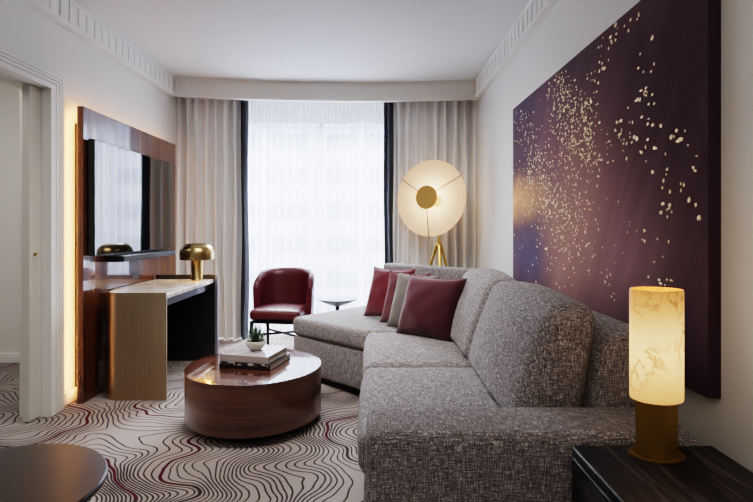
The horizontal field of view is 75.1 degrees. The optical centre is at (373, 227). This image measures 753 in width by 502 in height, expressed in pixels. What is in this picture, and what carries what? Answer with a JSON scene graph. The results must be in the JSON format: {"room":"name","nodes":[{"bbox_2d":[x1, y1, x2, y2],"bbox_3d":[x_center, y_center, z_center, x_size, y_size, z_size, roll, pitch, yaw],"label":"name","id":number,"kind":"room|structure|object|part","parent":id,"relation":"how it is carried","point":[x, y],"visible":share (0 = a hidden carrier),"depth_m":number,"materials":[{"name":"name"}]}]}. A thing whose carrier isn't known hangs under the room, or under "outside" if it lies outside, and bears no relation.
{"room":"hotel room","nodes":[
{"label":"hotel room","id":0,"kind":"room"},
{"bbox_2d":[0,81,18,352],"bbox_3d":[-3.335,-0.175,4.470,2.130,2.770,0.120,0,0,0],"label":"wall","id":1,"kind":"structure","parent":0,"point":[9,94],"depth_m":4.41,"materials":[{"name":"white paint"}]},
{"bbox_2d":[0,353,18,362],"bbox_3d":[-3.336,1.167,4.401,2.129,0.085,0.018,0,0,0],"label":"baseboard","id":2,"kind":"structure","parent":1,"relation":"attached to","point":[4,357],"depth_m":4.39,"materials":[{"name":"white paint"}]},
{"bbox_2d":[0,0,177,416],"bbox_3d":[-2.195,-0.175,1.950,0.150,2.770,7.700,0,0,0],"label":"wall","id":3,"kind":"structure","parent":0,"point":[93,80],"depth_m":3.42,"materials":[{"name":"white paint"}]},
{"bbox_2d":[22,84,40,421],"bbox_3d":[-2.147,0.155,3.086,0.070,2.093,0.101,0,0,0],"label":"door","id":4,"kind":"structure","parent":3,"relation":"in","point":[31,95],"depth_m":3.04,"materials":[{"name":"white paint"}]},
{"bbox_2d":[0,49,63,416],"bbox_3d":[-2.092,0.106,2.579,0.055,2.207,1.427,0,0,0],"label":"trim","id":5,"kind":"structure","parent":3,"relation":"attached to","point":[52,85],"depth_m":3.15,"materials":[{"name":"white paint"}]},
{"bbox_2d":[64,387,76,405],"bbox_3d":[-2.110,1.167,4.245,0.020,0.085,1.910,0,0,0],"label":"baseboard","id":6,"kind":"structure","parent":3,"relation":"attached to","point":[70,395],"depth_m":3.39,"materials":[{"name":"white paint"}]},
{"bbox_2d":[22,0,172,94],"bbox_3d":[-2.089,-1.464,1.565,0.062,0.192,6.930,0,0,0],"label":"trim","id":7,"kind":"structure","parent":3,"relation":"attached to","point":[70,15],"depth_m":3.73,"materials":[{"name":"white paint"}]},
{"bbox_2d":[75,106,175,403],"bbox_3d":[-2.058,0.185,4.157,0.119,2.050,1.575,0,0,0],"label":"panel","id":8,"kind":"object","parent":3,"relation":"attached to","point":[95,276],"visible":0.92,"depth_m":3.52,"materials":[{"name":"glossy reddish brown wood veneer"}]},
{"bbox_2d":[88,139,173,255],"bbox_3d":[-1.969,-0.212,4.080,0.059,0.815,1.360,0,0,0],"label":"television","id":9,"kind":"object","parent":8,"relation":"attached to","point":[131,193],"visible":1,"depth_m":3.84,"materials":[{"name":"black plastic"}]},
{"bbox_3d":[-2.000,0.388,4.105,0.001,0.075,0.110,0,0,0],"label":"socket plate","id":10,"kind":"part","parent":8,"relation":"part of","materials":[{"name":"grey"}]},
{"bbox_2d":[107,250,174,261],"bbox_3d":[-1.935,0.231,4.140,0.128,0.048,0.960,0,0,0],"label":"soundbar","id":11,"kind":"object","parent":8,"relation":"attached to","point":[159,253],"visible":1,"depth_m":3.94,"materials":[{"name":"black plastic"}]},
{"bbox_2d":[124,251,174,260],"bbox_3d":[-1.873,0.231,4.140,0.004,0.036,0.940,0,0,0],"label":"grille","id":12,"kind":"object","parent":11,"relation":"attached to","point":[132,257],"depth_m":4.05,"materials":[{"name":"grey fabric"}]},
{"bbox_2d":[167,76,479,101],"bbox_3d":[-0.503,-1.461,5.197,3.245,0.198,0.220,0,0,-2],"label":"curtain pelmet","id":13,"kind":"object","parent":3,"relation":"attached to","point":[187,87],"depth_m":5.22,"materials":[{"name":"white paint"}]},
{"bbox_2d":[177,97,249,339],"bbox_3d":[-1.740,-0.146,5.300,0.776,2.688,0.144,0,0,0],"label":"drape","id":14,"kind":"object","parent":13,"relation":"hanging from","point":[212,134],"visible":0.71,"depth_m":5.29,"materials":[{"name":"beige fabric"}]},
{"bbox_2d":[249,100,384,333],"bbox_3d":[-0.640,-0.147,5.560,1.960,2.690,0.068,0,0,0],"label":"sheer curtain","id":15,"kind":"object","parent":13,"relation":"hanging from","point":[278,102],"visible":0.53,"depth_m":5.56,"materials":[{"name":"white fabric"}]},
{"bbox_2d":[384,100,476,267],"bbox_3d":[0.612,-0.146,5.384,1.022,2.688,0.168,0,0,0],"label":"drape","id":16,"kind":"object","parent":13,"relation":"hanging from","point":[415,133],"visible":0.39,"depth_m":5.38,"materials":[{"name":"beige fabric"}]},
{"bbox_2d":[0,330,363,501],"bbox_3d":[-1.640,1.270,1.925,5.920,0.120,8.050,0,0,0],"label":"floor","id":17,"kind":"structure","parent":0,"point":[149,450],"depth_m":2.70,"materials":[{"name":"carpet"}]},
{"bbox_2d":[0,443,107,501],"bbox_3d":[-1.055,0.960,1.325,0.590,0.500,0.590,0,0,0],"label":"round table","id":18,"kind":"object","parent":17,"relation":"on","point":[50,472],"visible":1,"depth_m":1.42,"materials":[{"name":"black paint"}]},
{"bbox_2d":[107,274,218,400],"bbox_3d":[-1.702,0.815,3.952,0.565,0.783,1.064,0,0,0],"label":"desk","id":19,"kind":"object","parent":17,"relation":"on","point":[160,320],"visible":0.88,"depth_m":3.42,"materials":[{"name":"brown wood"}]},
{"bbox_3d":[-1.733,0.829,3.487,0.549,0.751,0.216,0,0,33],"label":"panel","id":20,"kind":"part","parent":19,"relation":"part of","materials":[{"name":"brown wood"}]},
{"bbox_3d":[-1.716,0.816,4.466,0.539,0.781,0.031,0,0,0],"label":"panel","id":21,"kind":"part","parent":19,"relation":"part of","materials":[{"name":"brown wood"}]},
{"bbox_2d":[179,243,213,280],"bbox_3d":[-1.575,0.298,4.360,0.296,0.331,0.296,0,0,0],"label":"desk lamp","id":22,"kind":"object","parent":19,"relation":"on","point":[196,253],"visible":1,"depth_m":4.28,"materials":[{"name":"gold metal"}]},
{"bbox_3d":[-1.575,0.206,4.360,0.296,0.147,0.296,0,0,0],"label":"lamp shade","id":23,"kind":"part","parent":22,"relation":"part of","materials":[{"name":"gold metal"}]},
{"bbox_3d":[-1.575,0.359,4.360,0.106,0.209,0.106,0,0,0],"label":"stem","id":24,"kind":"part","parent":22,"relation":"part of","materials":[{"name":"gold metal"}]},
{"bbox_2d":[184,349,320,440],"bbox_3d":[-0.754,1.036,3.100,0.836,0.347,0.836,0,0,0],"label":"coffee table","id":25,"kind":"object","parent":17,"relation":"on","point":[223,403],"visible":0.94,"depth_m":2.76,"materials":[{"name":"brown wood"}]},
{"bbox_2d":[219,352,289,370],"bbox_3d":[-0.755,0.843,3.137,0.344,0.039,0.304,0,0,14],"label":"book","id":26,"kind":"object","parent":25,"relation":"on","point":[223,364],"visible":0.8,"depth_m":3.00,"materials":[{"name":"black paper"}]},
{"bbox_2d":[220,343,287,363],"bbox_3d":[-0.763,0.803,3.143,0.325,0.041,0.289,0,0,14],"label":"book","id":27,"kind":"object","parent":26,"relation":"on","point":[267,354],"visible":0.99,"depth_m":3.05,"materials":[{"name":"grey paper"}]},
{"bbox_2d":[244,322,265,350],"bbox_3d":[-0.760,0.689,3.156,0.150,0.186,0.140,0,0,0],"label":"potted succulent","id":28,"kind":"object","parent":27,"relation":"on","point":[254,342],"visible":1,"depth_m":3.13,"materials":[{"name":"stone"}]},
{"bbox_2d":[249,267,314,344],"bbox_3d":[-0.896,0.808,4.832,0.604,0.807,0.580,0,0,8],"label":"armchair","id":29,"kind":"object","parent":17,"relation":"on","point":[281,295],"visible":0.92,"depth_m":4.92,"materials":[{"name":"red leather"}]},
{"bbox_3d":[-1.100,1.044,5.061,0.040,0.335,0.084,0,0,-16],"label":"leg","id":30,"kind":"part","parent":29,"relation":"part of","materials":[{"name":"black metal"}]},
{"bbox_3d":[-0.900,0.886,4.801,0.470,0.024,0.460,0,0,8],"label":"seat frame","id":31,"kind":"part","parent":29,"relation":"part of","materials":[{"name":"black metal"}]},
{"bbox_3d":[-0.900,0.818,4.801,0.500,0.135,0.515,0,0,8],"label":"seat","id":32,"kind":"part","parent":29,"relation":"part of","materials":[{"name":"red leather"}]},
{"bbox_3d":[-0.878,0.640,4.960,0.604,0.470,0.321,0,0,8],"label":"backrest","id":33,"kind":"part","parent":29,"relation":"part of","materials":[{"name":"red leather"}]},
{"bbox_2d":[317,296,357,310],"bbox_3d":[-0.370,0.960,4.950,0.416,0.500,0.416,0,0,0],"label":"pedestal table","id":34,"kind":"object","parent":17,"relation":"on","point":[337,301],"visible":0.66,"depth_m":4.87,"materials":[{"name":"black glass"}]},
{"bbox_2d":[397,160,465,265],"bbox_3d":[0.616,0.265,4.930,0.743,1.897,0.561,0,0,0],"label":"floor lamp","id":35,"kind":"object","parent":17,"relation":"on","point":[431,200],"visible":0.98,"depth_m":4.88,"materials":[{"name":"paper"}]},
{"bbox_3d":[0.502,0.687,5.114,0.364,1.053,0.031,0,0,30],"label":"leg","id":36,"kind":"part","parent":35,"relation":"part of","materials":[{"name":"gold metal"}]},
{"bbox_3d":[0.665,0.687,4.831,0.031,1.053,0.364,0,0,0],"label":"leg","id":37,"kind":"part","parent":35,"relation":"part of","materials":[{"name":"gold metal"}]},
{"bbox_3d":[0.828,0.687,5.114,0.364,1.053,0.031,0,0,-30],"label":"leg","id":38,"kind":"part","parent":35,"relation":"part of","materials":[{"name":"gold metal"}]},
{"bbox_2d":[293,263,696,501],"bbox_3d":[0.156,0.734,3.147,1.618,0.952,3.414,0,0,0],"label":"sectional sofa","id":39,"kind":"object","parent":17,"relation":"on","point":[530,373],"visible":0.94,"depth_m":1.72,"materials":[{"name":"grey fabric"}]},
{"bbox_2d":[293,306,397,349],"bbox_3d":[0.190,0.795,3.890,1.391,0.147,1.048,0,0,44],"label":"cushion","id":40,"kind":"object","parent":39,"relation":"on","point":[344,329],"depth_m":3.74,"materials":[{"name":"grey fabric"}]},
{"bbox_2d":[363,266,414,316],"bbox_3d":[0.118,0.523,3.921,0.463,0.406,0.168,0,0,35],"label":"throw pillow","id":41,"kind":"object","parent":39,"relation":"on","point":[380,279],"visible":0.6,"depth_m":3.93,"materials":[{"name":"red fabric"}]},
{"bbox_2d":[380,270,430,322],"bbox_3d":[0.227,0.528,3.662,0.412,0.397,0.141,0,0,35],"label":"throw pillow","id":42,"kind":"object","parent":39,"relation":"on","point":[393,276],"visible":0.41,"depth_m":3.71,"materials":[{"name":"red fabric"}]},
{"bbox_2d":[387,272,440,326],"bbox_3d":[0.279,0.527,3.503,0.418,0.399,0.161,0,0,37],"label":"throw pillow","id":43,"kind":"object","parent":39,"relation":"on","point":[403,279],"visible":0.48,"depth_m":3.54,"materials":[{"name":"grey fabric"}]},
{"bbox_2d":[363,333,471,374],"bbox_3d":[0.322,0.799,3.006,0.779,0.179,0.843,0,0,0],"label":"seat cushion","id":44,"kind":"object","parent":39,"relation":"on","point":[381,350],"depth_m":2.82,"materials":[{"name":"grey fabric"}]},
{"bbox_2d":[357,367,500,472],"bbox_3d":[0.322,0.800,2.137,0.779,0.179,0.878,0,0,0],"label":"seat cushion","id":45,"kind":"object","parent":39,"relation":"on","point":[380,386],"depth_m":2.16,"materials":[{"name":"grey fabric"}]},
{"bbox_2d":[396,274,466,341],"bbox_3d":[0.371,0.524,3.248,0.496,0.405,0.221,0,0,39],"label":"throw pillow","id":46,"kind":"object","parent":39,"relation":"on","point":[429,306],"visible":0.89,"depth_m":3.16,"materials":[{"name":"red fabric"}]},
{"bbox_2d":[451,268,516,357],"bbox_3d":[0.647,0.503,3.030,0.334,0.487,0.823,0,0,0],"label":"cushion","id":47,"kind":"object","parent":39,"relation":"on","point":[479,283],"depth_m":2.81,"materials":[{"name":"grey fabric"}]},
{"bbox_3d":[0.470,0.882,1.566,0.990,0.545,0.252,0,0,0],"label":"arm","id":48,"kind":"part","parent":39,"relation":"part of","materials":[{"name":"grey fabric"}]},
{"bbox_2d":[468,281,595,406],"bbox_3d":[0.648,0.503,2.175,0.334,0.492,0.927,0,0,0],"label":"cushion","id":49,"kind":"object","parent":39,"relation":"on","point":[533,344],"depth_m":1.79,"materials":[{"name":"grey fabric"}]},
{"bbox_2d":[572,446,752,501],"bbox_3d":[0.749,0.909,1.110,0.393,0.602,0.520,0,0,0],"label":"side table","id":50,"kind":"object","parent":17,"relation":"on","point":[599,473],"visible":0.91,"depth_m":1.21,"materials":[{"name":"black wood"}]},
{"bbox_3d":[0.567,0.924,1.110,0.030,0.572,0.520,0,0,0],"label":"panel","id":51,"kind":"part","parent":50,"relation":"part of","materials":[{"name":"black wood"}]},
{"bbox_2d":[628,287,685,463],"bbox_3d":[0.756,0.385,1.312,0.142,0.444,0.105,0,0,0],"label":"table lamp","id":52,"kind":"object","parent":50,"relation":"on","point":[656,314],"visible":1,"depth_m":1.27,"materials":[{"name":"gold metal"}]},
{"bbox_3d":[0.756,0.529,1.312,0.107,0.142,0.079,0,0,-17],"label":"stem","id":53,"kind":"part","parent":52,"relation":"part of","materials":[{"name":"gold metal"}]},
{"bbox_3d":[0.756,0.310,1.312,0.134,0.294,0.105,0,0,0],"label":"lamp shade","id":54,"kind":"part","parent":52,"relation":"part of","materials":[{"name":"beige stone"}]},
{"bbox_3d":[0.756,0.604,1.312,0.142,0.008,0.105,0,0,0],"label":"plate","id":55,"kind":"part","parent":52,"relation":"part of","materials":[{"name":"gold metal"}]},
{"bbox_2d":[245,339,265,350],"bbox_3d":[-0.762,0.752,3.155,0.132,0.060,0.132,0,0,0],"label":"bowl","id":56,"kind":"object","parent":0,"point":[252,344],"depth_m":3.11,"materials":[{"name":"ceramic"}]},
{"bbox_2d":[73,0,528,82],"bbox_3d":[-1.640,-1.620,1.925,5.920,0.120,8.050,0,0,0],"label":"ceiling","id":57,"kind":"structure","parent":0,"point":[349,41],"depth_m":3.99,"materials":[{"name":"white paint"}]},
{"bbox_2d":[248,100,383,329],"bbox_3d":[-0.500,-0.175,5.875,3.540,2.770,0.150,0,0,0],"label":"wall","id":58,"kind":"structure","parent":0,"point":[322,104],"depth_m":5.80,"materials":[{"name":"white"}]},
{"bbox_2d":[251,120,383,320],"bbox_3d":[-0.650,-0.090,5.865,2.140,2.400,0.070,0,0,0],"label":"window","id":59,"kind":"structure","parent":58,"relation":"in","point":[322,208],"depth_m":5.83,"materials":[{"name":"white paint"}]},
{"bbox_2d":[476,0,752,471],"bbox_3d":[1.195,-0.175,1.950,0.150,2.770,7.700,0,0,0],"label":"wall","id":60,"kind":"structure","parent":0,"point":[725,424],"depth_m":1.57,"materials":[{"name":"white paint"}]},
{"bbox_2d":[475,0,559,97],"bbox_3d":[1.092,-1.464,1.625,0.056,0.192,7.050,0,0,0],"label":"trim","id":61,"kind":"structure","parent":60,"relation":"attached to","point":[534,12],"depth_m":3.74,"materials":[{"name":"white paint"}]},
{"bbox_2d":[513,0,720,398],"bbox_3d":[1.095,-0.185,2.688,0.048,1.470,2.217,0,0,0],"label":"painting","id":62,"kind":"object","parent":60,"relation":"attached to","point":[617,154],"visible":0.99,"depth_m":2.03,"materials":[{"name":"purple fabric"}]},
{"label":"outside","id":63,"kind":"structure","parent":0,"visible":0},
{"bbox_2d":[248,125,383,313],"bbox_3d":[-0.500,-3.790,27.000,21.000,34.000,6.000,0,0,0],"label":"building","id":64,"kind":"structure","parent":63,"point":[290,240],"depth_m":24.18,"materials":[{"name":"grey glass"}]}
]}

